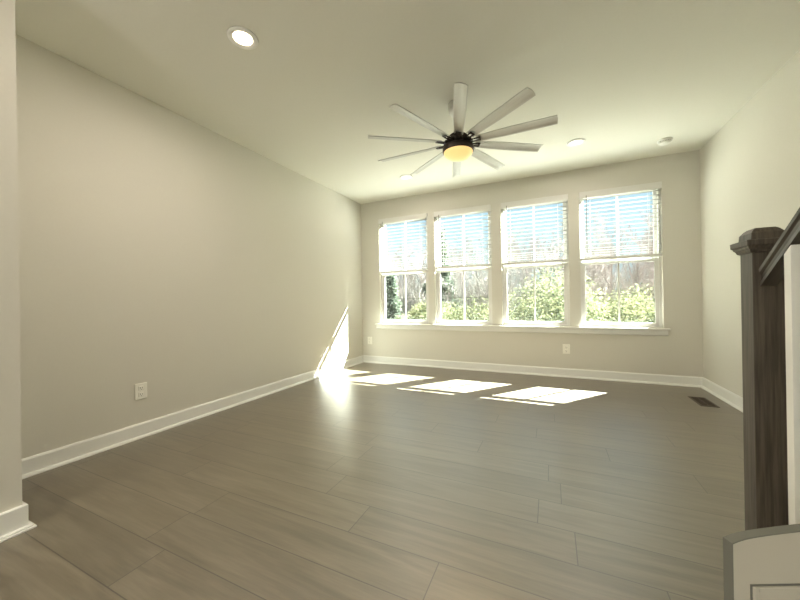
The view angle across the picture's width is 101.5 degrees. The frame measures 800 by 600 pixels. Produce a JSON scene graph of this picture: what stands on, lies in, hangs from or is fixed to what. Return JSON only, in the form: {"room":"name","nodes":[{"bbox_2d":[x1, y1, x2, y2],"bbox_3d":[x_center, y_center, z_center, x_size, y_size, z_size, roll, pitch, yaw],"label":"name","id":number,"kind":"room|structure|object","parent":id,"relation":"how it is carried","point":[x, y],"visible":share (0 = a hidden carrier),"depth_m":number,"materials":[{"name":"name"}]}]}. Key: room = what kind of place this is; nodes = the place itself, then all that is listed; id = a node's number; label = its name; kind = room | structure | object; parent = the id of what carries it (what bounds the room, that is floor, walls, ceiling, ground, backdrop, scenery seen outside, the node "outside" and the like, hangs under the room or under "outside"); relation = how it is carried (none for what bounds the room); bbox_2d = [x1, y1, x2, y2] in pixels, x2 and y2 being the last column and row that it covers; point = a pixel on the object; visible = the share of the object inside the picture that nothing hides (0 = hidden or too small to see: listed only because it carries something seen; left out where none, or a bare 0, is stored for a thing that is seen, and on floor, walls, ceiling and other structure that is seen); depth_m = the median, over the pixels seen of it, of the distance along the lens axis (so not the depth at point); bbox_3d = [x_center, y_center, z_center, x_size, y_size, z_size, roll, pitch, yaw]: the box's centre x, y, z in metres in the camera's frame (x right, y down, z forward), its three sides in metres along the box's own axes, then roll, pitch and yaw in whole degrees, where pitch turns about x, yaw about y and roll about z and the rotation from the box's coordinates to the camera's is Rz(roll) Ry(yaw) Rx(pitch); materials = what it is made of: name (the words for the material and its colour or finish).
{"room":"empty living room","nodes":[
{"label":"empty living room","id":0,"kind":"room"},
{"bbox_2d":[0,0,21,512],"bbox_3d":[-3.141,-0.266,-0.505,0.686,2.740,4.852,-1,0,25],"label":"wall","id":1,"kind":"structure","parent":0,"point":[10,380],"depth_m":1.53,"materials":[{"name":"paint"}]},
{"bbox_2d":[0,501,36,542],"bbox_3d":[-2.826,1.042,-0.624,0.146,0.114,4.886,-1,0,25],"label":"baseboard","id":2,"kind":"structure","parent":1,"relation":"attached to","point":[14,522],"depth_m":1.51,"materials":[{"name":"white paint"}]},
{"bbox_2d":[16,34,362,458],"bbox_3d":[-1.622,-0.284,3.805,0.170,2.740,4.553,-1,0,25],"label":"wall","id":3,"kind":"structure","parent":0,"point":[157,248],"depth_m":2.69,"materials":[{"name":"paint"}]},
{"bbox_2d":[135,382,146,399],"bbox_3d":[-2.062,0.725,2.603,0.011,0.126,0.086,-1,0,25],"label":"wall outlet","id":4,"kind":"object","parent":3,"relation":"attached to","point":[141,388],"visible":1,"depth_m":2.60,"materials":[{"name":"white plastic"}]},
{"bbox_2d":[22,355,363,478],"bbox_3d":[-1.512,1.027,3.752,0.036,0.114,4.231,-1,0,25],"label":"baseboard","id":5,"kind":"structure","parent":3,"relation":"attached to","point":[36,464],"depth_m":2.67,"materials":[{"name":"white paint"}]},
{"bbox_2d":[0,362,744,599],"bbox_3d":[-0.472,1.164,0.601,4.962,0.200,9.483,-1,0,25],"label":"floor","id":6,"kind":"structure","parent":0,"point":[362,481],"depth_m":1.75,"materials":[{"name":"beige wood"}]},
{"bbox_2d":[688,396,719,407],"bbox_3d":[3.010,1.010,3.248,0.140,0.004,0.330,-1,0,25],"label":"floor vent","id":7,"kind":"object","parent":6,"relation":"in","point":[701,401],"visible":1,"depth_m":3.23,"materials":[{"name":"brown metal"}]},
{"bbox_2d":[730,226,788,529],"bbox_3d":[1.478,0.371,1.329,0.140,1.324,0.140,-1,0,25],"label":"newel post","id":8,"kind":"object","parent":6,"relation":"on","point":[762,307],"visible":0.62,"depth_m":1.30,"materials":[{"name":"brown wood"}]},
{"bbox_2d":[759,207,799,285],"bbox_3d":[1.067,-0.765,0.488,0.056,1.431,1.750,-1,0,25],"label":"stair handrail","id":9,"kind":"object","parent":8,"relation":"attached to","point":[771,269],"visible":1,"depth_m":1.20,"materials":[{"name":"wood"}]},
{"bbox_2d":[723,524,799,599],"bbox_3d":[0.935,0.752,0.707,0.442,0.578,0.024,-1,0,0],"label":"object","id":10,"kind":"object","parent":6,"relation":"on","point":[761,563],"visible":1,"depth_m":0.70,"materials":[{"name":"beige paint"}]},
{"bbox_2d":[784,244,799,524],"bbox_3d":[1.377,0.422,1.132,0.037,1.225,0.037,-1,0,25],"label":"baluster","id":11,"kind":"object","parent":6,"relation":"on","point":[792,255],"visible":0.75,"depth_m":1.12,"materials":[{"name":"white paint"}]},
{"bbox_2d":[15,0,799,203],"bbox_3d":[-0.518,-1.776,0.605,4.962,0.200,9.483,-1,0,25],"label":"ceiling","id":12,"kind":"structure","parent":0,"point":[622,77],"depth_m":2.38,"materials":[{"name":"paint"}]},
{"bbox_2d":[227,26,258,49],"bbox_3d":[-0.999,-1.661,2.079,0.184,0.011,0.184,-1,0,25],"label":"recessed light","id":13,"kind":"object","parent":12,"relation":"in","point":[242,37],"visible":1,"depth_m":2.07,"materials":[{"name":"white plastic"}]},
{"bbox_2d":[399,175,412,179],"bbox_3d":[0.084,-1.675,4.473,0.184,0.011,0.184,-1,0,25],"label":"recessed light","id":14,"kind":"object","parent":12,"relation":"in","point":[403,177],"visible":1,"depth_m":4.47,"materials":[{"name":"white plastic"}]},
{"bbox_2d":[368,82,557,177],"bbox_3d":[0.499,-1.449,2.817,1.549,0.480,1.508,-1,0,25],"label":"ceiling fan","id":15,"kind":"object","parent":12,"relation":"hanging from","point":[459,146],"visible":1,"depth_m":2.69,"materials":[{"name":"grey wood"}]},
{"bbox_2d":[566,138,585,146],"bbox_3d":[1.911,-1.705,3.552,0.184,0.011,0.184,-1,0,25],"label":"recessed light","id":16,"kind":"object","parent":12,"relation":"in","point":[576,142],"visible":1,"depth_m":3.54,"materials":[{"name":"white plastic"}]},
{"bbox_2d":[657,137,672,145],"bbox_3d":[2.860,-1.705,3.532,0.136,0.042,0.136,-1,0,25],"label":"smoke detector","id":17,"kind":"object","parent":12,"relation":"attached to","point":[665,141],"visible":1,"depth_m":3.50,"materials":[{"name":"white plastic"}]},
{"bbox_2d":[361,150,702,376],"bbox_3d":[1.444,-0.332,4.803,4.562,2.740,0.170,-1,0,25],"label":"wall","id":18,"kind":"structure","parent":0,"point":[679,353],"depth_m":4.32,"materials":[{"name":"paint"}]},
{"bbox_2d":[380,218,428,323],"bbox_3d":[0.094,-0.490,5.450,0.870,1.758,0.105,-1,0,25],"label":"window","id":19,"kind":"structure","parent":18,"relation":"in","point":[383,276],"depth_m":5.46,"materials":[{"name":"white plastic"}]},
{"bbox_2d":[378,213,427,273],"bbox_3d":[0.047,-0.909,5.363,0.866,0.916,0.086,-1,0,25],"label":"window blind","id":20,"kind":"object","parent":19,"relation":"attached to","point":[424,215],"visible":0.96,"depth_m":5.35,"materials":[{"name":"white plastic"}]},
{"bbox_2d":[435,210,492,324],"bbox_3d":[0.986,-0.505,5.039,0.868,1.758,0.105,-1,0,25],"label":"window","id":21,"kind":"structure","parent":18,"relation":"in","point":[438,258],"depth_m":5.04,"materials":[{"name":"white plastic"}]},
{"bbox_2d":[434,205,491,268],"bbox_3d":[0.938,-0.936,4.951,0.864,0.890,0.086,-1,0,25],"label":"window blind","id":22,"kind":"object","parent":21,"relation":"attached to","point":[483,207],"visible":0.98,"depth_m":4.93,"materials":[{"name":"white plastic"}]},
{"bbox_2d":[376,325,667,335],"bbox_3d":[1.400,0.424,4.724,3.956,0.070,0.018,-1,0,25],"label":"trim","id":23,"kind":"structure","parent":18,"relation":"attached to","point":[409,327],"depth_m":4.50,"materials":[{"name":"white paint"}]},
{"bbox_2d":[375,323,670,329],"bbox_3d":[1.406,0.378,4.738,3.990,0.022,0.108,-1,0,25],"label":"window sill","id":24,"kind":"structure","parent":18,"relation":"attached to","point":[620,328],"depth_m":4.47,"materials":[{"name":"white paint"}]},
{"bbox_2d":[363,355,702,387],"bbox_3d":[1.422,0.982,4.708,4.562,0.114,0.036,-1,0,25],"label":"baseboard","id":25,"kind":"structure","parent":18,"relation":"attached to","point":[688,381],"depth_m":4.43,"materials":[{"name":"white paint"}]},
{"bbox_2d":[501,200,569,325],"bbox_3d":[1.898,-0.520,4.617,0.862,1.758,0.105,-1,0,25],"label":"window","id":26,"kind":"structure","parent":18,"relation":"in","point":[566,322],"depth_m":4.58,"materials":[{"name":"white plastic"}]},
{"bbox_2d":[501,194,568,264],"bbox_3d":[1.851,-0.951,4.530,0.858,0.890,0.086,-1,0,25],"label":"window blind","id":27,"kind":"object","parent":26,"relation":"attached to","point":[557,198],"visible":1,"depth_m":4.51,"materials":[{"name":"white plastic"}]},
{"bbox_2d":[563,344,569,353],"bbox_3d":[2.215,0.654,4.354,0.086,0.126,0.011,-1,0,25],"label":"wall outlet","id":28,"kind":"object","parent":18,"relation":"attached to","point":[566,347],"visible":1,"depth_m":4.35,"materials":[{"name":"white plastic"}]},
{"bbox_2d":[579,188,662,327],"bbox_3d":[2.800,-0.535,4.201,0.872,1.758,0.105,-1,0,25],"label":"window","id":29,"kind":"structure","parent":18,"relation":"in","point":[657,260],"depth_m":4.13,"materials":[{"name":"white plastic"}]},
{"bbox_2d":[579,181,661,260],"bbox_3d":[2.753,-0.966,4.113,0.868,0.890,0.086,-1,0,25],"label":"window blind","id":30,"kind":"object","parent":29,"relation":"attached to","point":[655,185],"visible":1,"depth_m":4.10,"materials":[{"name":"white plastic"}]},
{"bbox_2d":[700,50,799,397],"bbox_3d":[1.646,-0.342,-0.403,0.170,2.740,9.453,-1,0,25],"label":"wall","id":31,"kind":"structure","parent":0,"point":[750,168],"depth_m":3.03,"materials":[{"name":"paint"}]},
{"bbox_2d":[701,377,742,411],"bbox_3d":[2.900,0.956,2.513,0.036,0.114,2.783,-1,0,25],"label":"baseboard","id":32,"kind":"structure","parent":31,"relation":"attached to","point":[725,395],"depth_m":3.30,"materials":[{"name":"white paint"}]},
{"label":"outside","id":33,"kind":"structure","parent":0,"visible":0},
{"bbox_3d":[28.390,3.929,56.518,130.000,0.500,113.617,-1,0,25],"label":"ground","id":34,"kind":"structure","parent":33,"visible":0},
{"bbox_2d":[386,270,404,319],"bbox_3d":[-0.384,1.509,15.098,3.187,5.846,3.245,-1,0,-35],"label":"evergreen tree","id":35,"kind":"object","parent":34,"relation":"on","point":[393,303],"visible":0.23,"depth_m":14.97,"materials":[{"name":"green plant"}]},
{"bbox_2d":[386,243,406,291],"bbox_3d":[-0.556,-1.417,32.904,3.597,11.068,5.221,-1,0,-3],"label":"bare tree","id":36,"kind":"object","parent":34,"relation":"on","point":[395,258],"visible":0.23,"depth_m":32.23,"materials":[{"name":"purple plant"}]},
{"bbox_2d":[386,250,411,315],"bbox_3d":[0.192,0.334,20.815,2.964,7.492,3.237,-1,0,-41],"label":"bare tree","id":37,"kind":"object","parent":34,"relation":"on","point":[386,250],"visible":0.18,"depth_m":20.68,"materials":[{"name":"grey plant"}]},
{"bbox_2d":[387,263,414,316],"bbox_3d":[-0.362,0.765,19.106,2.734,6.643,2.772,-1,0,-17],"label":"bare tree","id":38,"kind":"object","parent":34,"relation":"on","point":[402,300],"visible":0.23,"depth_m":19.12,"materials":[{"name":"grey plant"}]},
{"bbox_2d":[396,259,416,306],"bbox_3d":[1.184,-0.164,30.977,4.008,8.497,2.762,-1,0,7],"label":"bare tree","id":39,"kind":"object","parent":34,"relation":"on","point":[408,259],"visible":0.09,"depth_m":31.62,"materials":[{"name":"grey plant"}]},
{"bbox_2d":[397,234,421,312],"bbox_3d":[0.199,-0.597,25.404,4.047,9.368,3.706,-1,0,38],"label":"bare tree","id":40,"kind":"object","parent":34,"relation":"on","point":[408,276],"visible":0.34,"depth_m":25.21,"materials":[{"name":"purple plant"}]},
{"bbox_2d":[404,237,426,305],"bbox_3d":[1.352,-0.669,26.378,4.477,9.490,3.084,-1,0,16],"label":"bare tree","id":41,"kind":"object","parent":34,"relation":"on","point":[421,277],"visible":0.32,"depth_m":26.07,"materials":[{"name":"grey plant"}]},
{"bbox_2d":[395,253,446,316],"bbox_3d":[1.020,0.755,17.092,2.760,6.614,2.723,-1,0,29],"label":"bare tree","id":42,"kind":"object","parent":34,"relation":"on","point":[409,284],"visible":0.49,"depth_m":17.22,"materials":[{"name":"grey plant"}]},
{"bbox_2d":[406,226,443,288],"bbox_3d":[2.774,-1.640,31.203,4.505,11.386,4.919,-1,0,28],"label":"bare tree","id":43,"kind":"object","parent":34,"relation":"on","point":[443,226],"visible":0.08,"depth_m":30.21,"materials":[{"name":"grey plant"}]},
{"bbox_2d":[413,261,449,302],"bbox_3d":[2.083,-0.018,20.921,2.749,8.143,3.284,-1,0,-4],"label":"bare tree","id":44,"kind":"object","parent":34,"relation":"on","point":[423,261],"visible":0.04,"depth_m":20.46,"materials":[{"name":"grey plant"}]},
{"bbox_2d":[392,299,477,320],"bbox_3d":[1.541,1.848,13.248,4.570,3.932,4.111,-1,0,22],"label":"leafy bush","id":45,"kind":"object","parent":34,"relation":"on","point":[422,309],"visible":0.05,"depth_m":13.56,"materials":[{"name":"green plant"}]},
{"bbox_2d":[416,249,457,296],"bbox_3d":[2.825,-0.472,24.392,2.939,9.044,4.266,-1,0,-34],"label":"bare tree","id":46,"kind":"object","parent":34,"relation":"on","point":[453,249],"visible":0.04,"depth_m":24.14,"materials":[{"name":"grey plant"}]},
{"bbox_2d":[423,284,459,315],"bbox_3d":[1.453,1.611,13.482,1.588,4.887,2.305,-1,0,38],"label":"bare tree","id":47,"kind":"object","parent":34,"relation":"on","point":[447,306],"visible":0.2,"depth_m":13.62,"materials":[{"name":"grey plant"}]},
{"bbox_2d":[421,226,462,313],"bbox_3d":[2.446,0.022,19.692,4.979,9.135,5.071,-1,0,-35],"label":"evergreen tree","id":48,"kind":"object","parent":34,"relation":"on","point":[445,275],"visible":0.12,"depth_m":19.43,"materials":[{"name":"green plant"}]},
{"bbox_2d":[441,252,474,319],"bbox_3d":[2.926,0.727,17.239,2.668,6.616,2.233,-1,0,-15],"label":"bare tree","id":49,"kind":"object","parent":34,"relation":"on","point":[457,278],"visible":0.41,"depth_m":17.33,"materials":[{"name":"grey plant"}]},
{"bbox_2d":[447,242,470,298],"bbox_3d":[4.833,-0.743,29.795,4.397,9.525,4.000,-1,0,-34],"label":"bare tree","id":50,"kind":"object","parent":34,"relation":"on","point":[452,242],"visible":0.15,"depth_m":29.43,"materials":[{"name":"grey plant"}]},
{"bbox_2d":[448,246,469,317],"bbox_3d":[3.589,0.152,21.444,3.129,7.756,2.618,-1,0,-16],"label":"bare tree","id":51,"kind":"object","parent":34,"relation":"on","point":[450,246],"visible":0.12,"depth_m":21.18,"materials":[{"name":"grey plant"}]},
{"bbox_2d":[453,243,474,304],"bbox_3d":[4.392,-0.087,24.898,3.250,8.213,3.548,-1,0,-33],"label":"bare tree","id":52,"kind":"object","parent":34,"relation":"on","point":[473,243],"visible":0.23,"depth_m":24.64,"materials":[{"name":"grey plant"}]},
{"bbox_2d":[419,295,513,320],"bbox_3d":[3.151,1.943,13.268,4.407,4.332,4.741,-1,0,17],"label":"leafy bush","id":53,"kind":"object","parent":34,"relation":"on","point":[452,312],"visible":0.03,"depth_m":12.17,"materials":[{"name":"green plant"}]},
{"bbox_2d":[449,234,483,299],"bbox_3d":[6.343,-1.090,30.698,4.273,10.176,4.697,-1,0,6],"label":"bare tree","id":54,"kind":"object","parent":34,"relation":"on","point":[470,234],"visible":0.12,"depth_m":30.58,"materials":[{"name":"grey plant"}]},
{"bbox_2d":[453,226,487,305],"bbox_3d":[5.499,-0.532,23.012,3.781,9.062,3.730,-1,0,16],"label":"bare tree","id":55,"kind":"object","parent":34,"relation":"on","point":[471,244],"visible":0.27,"depth_m":23.14,"materials":[{"name":"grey plant"}]},
{"bbox_2d":[457,242,487,317],"bbox_3d":[4.607,0.278,19.634,2.521,7.468,3.012,-1,0,40],"label":"bare tree","id":56,"kind":"object","parent":34,"relation":"on","point":[468,276],"visible":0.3,"depth_m":19.29,"materials":[{"name":"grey plant"}]},
{"bbox_2d":[466,251,488,318],"bbox_3d":[4.449,0.562,17.423,2.727,6.893,2.978,-1,0,11],"label":"bare tree","id":57,"kind":"object","parent":34,"relation":"on","point":[486,294],"visible":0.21,"depth_m":16.97,"materials":[{"name":"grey plant"}]},
{"bbox_2d":[466,224,528,310],"bbox_3d":[5.596,-0.164,18.738,3.468,8.312,3.422,-1,0,23],"label":"bare tree","id":58,"kind":"object","parent":34,"relation":"on","point":[509,239],"visible":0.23,"depth_m":18.39,"materials":[{"name":"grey plant"}]},
{"bbox_2d":[474,260,525,320],"bbox_3d":[4.046,1.010,12.747,1.952,6.006,2.833,-1,0,-38],"label":"bare tree","id":59,"kind":"object","parent":34,"relation":"on","point":[486,260],"visible":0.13,"depth_m":12.98,"materials":[{"name":"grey plant"}]},
{"bbox_2d":[477,226,529,311],"bbox_3d":[6.879,-0.600,22.532,3.768,9.153,3.819,-1,0,7],"label":"bare tree","id":60,"kind":"object","parent":34,"relation":"on","point":[518,226],"visible":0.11,"depth_m":22.04,"materials":[{"name":"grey plant"}]},
{"bbox_2d":[507,228,522,308],"bbox_3d":[9.745,-1.304,28.424,4.374,10.485,4.316,-1,0,-12],"label":"bare tree","id":61,"kind":"object","parent":34,"relation":"on","point":[511,228],"visible":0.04,"depth_m":28.49,"materials":[{"name":"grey plant"}]},
{"bbox_2d":[475,284,563,321],"bbox_3d":[4.179,1.747,12.395,4.470,4.627,4.342,-1,0,-26],"label":"leafy bush","id":62,"kind":"object","parent":34,"relation":"on","point":[517,298],"visible":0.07,"depth_m":11.29,"materials":[{"name":"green plant"}]},
{"bbox_2d":[398,264,654,320],"bbox_3d":[6.742,0.192,22.819,32.976,7.572,15.187,-1,0,25],"label":"thicket","id":63,"kind":"object","parent":34,"relation":"on","point":[625,284],"visible":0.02,"depth_m":19.44,"materials":[{"name":"green plant"}]},
{"bbox_2d":[507,232,547,319],"bbox_3d":[10.395,-1.032,26.420,3.228,9.931,4.685,-1,0,34],"label":"bare tree","id":64,"kind":"object","parent":34,"relation":"on","point":[530,249],"visible":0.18,"depth_m":25.90,"materials":[{"name":"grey plant"}]},
{"bbox_2d":[507,245,555,312],"bbox_3d":[6.983,0.295,18.225,3.024,7.347,3.066,-1,0,-33],"label":"bare tree","id":65,"kind":"object","parent":34,"relation":"on","point":[515,258],"visible":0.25,"depth_m":18.38,"materials":[{"name":"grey plant"}]},
{"bbox_2d":[507,230,557,317],"bbox_3d":[8.756,-0.538,21.562,4.236,8.981,2.919,-1,0,27],"label":"bare tree","id":66,"kind":"object","parent":34,"relation":"on","point":[530,256],"visible":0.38,"depth_m":21.77,"materials":[{"name":"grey plant"}]},
{"bbox_2d":[514,270,554,316],"bbox_3d":[6.678,1.079,16.358,2.671,5.787,2.430,-1,0,20],"label":"bare tree","id":67,"kind":"object","parent":34,"relation":"on","point":[526,273],"visible":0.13,"depth_m":16.64,"materials":[{"name":"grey plant"}]},
{"bbox_2d":[519,249,563,319],"bbox_3d":[6.657,0.704,14.542,3.016,6.534,2.743,-1,0,5],"label":"bare tree","id":68,"kind":"object","parent":34,"relation":"on","point":[548,249],"visible":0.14,"depth_m":14.13,"materials":[{"name":"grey plant"}]},
{"bbox_2d":[521,228,562,288],"bbox_3d":[12.289,-1.357,26.169,4.963,10.521,3.419,-1,0,31],"label":"bare tree","id":69,"kind":"object","parent":34,"relation":"on","point":[542,235],"visible":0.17,"depth_m":26.35,"materials":[{"name":"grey plant"}]},
{"bbox_2d":[477,293,609,321],"bbox_3d":[5.632,1.671,12.562,4.802,4.132,4.320,-1,0,-24],"label":"leafy bush","id":70,"kind":"object","parent":34,"relation":"on","point":[558,300],"visible":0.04,"depth_m":12.26,"materials":[{"name":"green plant"}]},
{"bbox_2d":[530,223,563,297],"bbox_3d":[10.681,-0.882,22.290,3.874,9.603,3.242,-1,0,22],"label":"bare tree","id":71,"kind":"object","parent":34,"relation":"on","point":[562,223],"visible":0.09,"depth_m":22.44,"materials":[{"name":"grey plant"}]},
{"bbox_2d":[524,235,584,299],"bbox_3d":[9.207,-0.044,19.118,3.760,7.971,2.591,-1,0,43],"label":"bare tree","id":72,"kind":"object","parent":34,"relation":"on","point":[557,235],"visible":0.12,"depth_m":18.93,"materials":[{"name":"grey plant"}]},
{"bbox_2d":[550,241,591,276],"bbox_3d":[11.623,-0.149,21.286,3.402,8.101,3.740,-1,0,-14],"label":"bare tree","id":73,"kind":"object","parent":34,"relation":"on","point":[584,241],"visible":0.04,"depth_m":21.75,"materials":[{"name":"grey plant"}]},
{"bbox_2d":[545,251,602,317],"bbox_3d":[6.171,1.164,11.949,2.655,5.629,1.829,-1,0,44],"label":"bare tree","id":74,"kind":"object","parent":34,"relation":"on","point":[591,251],"visible":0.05,"depth_m":11.25,"materials":[{"name":"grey plant"}]},
{"bbox_2d":[518,266,630,321],"bbox_3d":[6.783,1.292,11.315,5.135,5.472,5.287,-1,0,11],"label":"leafy bush","id":75,"kind":"object","parent":34,"relation":"on","point":[560,316],"visible":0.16,"depth_m":10.83,"materials":[{"name":"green plant"}]},
{"bbox_2d":[552,215,608,289],"bbox_3d":[13.612,-1.365,24.468,4.312,10.475,4.370,-1,0,18],"label":"bare tree","id":76,"kind":"object","parent":34,"relation":"on","point":[588,228],"visible":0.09,"depth_m":24.35,"materials":[{"name":"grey plant"}]},
{"bbox_2d":[552,234,613,311],"bbox_3d":[8.997,0.310,15.030,3.423,7.256,2.358,-1,0,-1],"label":"bare tree","id":77,"kind":"object","parent":34,"relation":"on","point":[590,267],"visible":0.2,"depth_m":14.75,"materials":[{"name":"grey plant"}]},
{"bbox_2d":[584,232,631,315],"bbox_3d":[12.329,-0.302,20.011,3.449,8.378,3.496,-1,0,-4],"label":"bare tree","id":78,"kind":"object","parent":34,"relation":"on","point":[621,232],"visible":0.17,"depth_m":19.82,"materials":[{"name":"grey plant"}]},
{"bbox_2d":[585,209,633,292],"bbox_3d":[15.318,-1.399,24.893,4.532,10.490,4.151,-1,0,-32],"label":"bare tree","id":79,"kind":"object","parent":34,"relation":"on","point":[619,209],"visible":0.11,"depth_m":23.94,"materials":[{"name":"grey plant"}]},
{"bbox_2d":[584,242,635,319],"bbox_3d":[10.268,0.204,16.996,2.416,7.434,3.507,-1,0,-26],"label":"bare tree","id":80,"kind":"object","parent":34,"relation":"on","point":[586,242],"visible":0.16,"depth_m":17.16,"materials":[{"name":"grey plant"}]},
{"bbox_2d":[584,206,654,321],"bbox_3d":[11.244,-0.606,17.069,3.566,9.013,3.894,-1,0,-31],"label":"bare tree","id":81,"kind":"object","parent":34,"relation":"on","point":[610,288],"visible":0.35,"depth_m":17.04,"materials":[{"name":"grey plant"}]},
{"bbox_2d":[597,282,654,322],"bbox_3d":[9.884,1.669,11.552,5.117,4.676,4.757,-1,0,13],"label":"leafy bush","id":82,"kind":"object","parent":34,"relation":"on","point":[647,313],"visible":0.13,"depth_m":12.09,"materials":[{"name":"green plant"}]},
{"bbox_2d":[601,237,653,321],"bbox_3d":[10.708,0.353,14.221,3.356,7.115,2.312,-1,0,26],"label":"bare tree","id":83,"kind":"object","parent":34,"relation":"on","point":[636,279],"visible":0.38,"depth_m":14.39,"materials":[{"name":"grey plant"}]},
{"bbox_2d":[613,218,652,317],"bbox_3d":[16.874,-1.094,23.735,4.128,9.831,4.538,-1,0,-13],"label":"bare tree","id":84,"kind":"object","parent":34,"relation":"on","point":[629,236],"visible":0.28,"depth_m":23.80,"materials":[{"name":"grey plant"}]},
{"bbox_2d":[614,210,654,298],"bbox_3d":[18.673,-1.682,24.754,3.564,10.965,5.172,-1,0,-21],"label":"bare tree","id":85,"kind":"object","parent":34,"relation":"on","point":[650,228],"visible":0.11,"depth_m":24.34,"materials":[{"name":"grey plant"}]},
{"bbox_2d":[621,212,654,315],"bbox_3d":[15.012,-0.734,19.707,3.956,9.157,3.623,-1,0,-45],"label":"bare tree","id":86,"kind":"object","parent":34,"relation":"on","point":[642,279],"visible":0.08,"depth_m":19.32,"materials":[{"name":"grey plant"}]},
{"bbox_2d":[625,210,653,295],"bbox_3d":[15.325,-0.897,18.399,4.090,9.469,3.746,-1,0,-19],"label":"bare tree","id":87,"kind":"object","parent":34,"relation":"on","point":[648,210],"visible":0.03,"depth_m":19.55,"materials":[{"name":"purple plant"}]},
{"bbox_2d":[636,262,653,319],"bbox_3d":[12.092,0.590,15.430,3.113,6.599,2.145,-1,0,6],"label":"bare tree","id":88,"kind":"object","parent":34,"relation":"on","point":[652,267],"visible":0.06,"depth_m":15.70,"materials":[{"name":"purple plant"}]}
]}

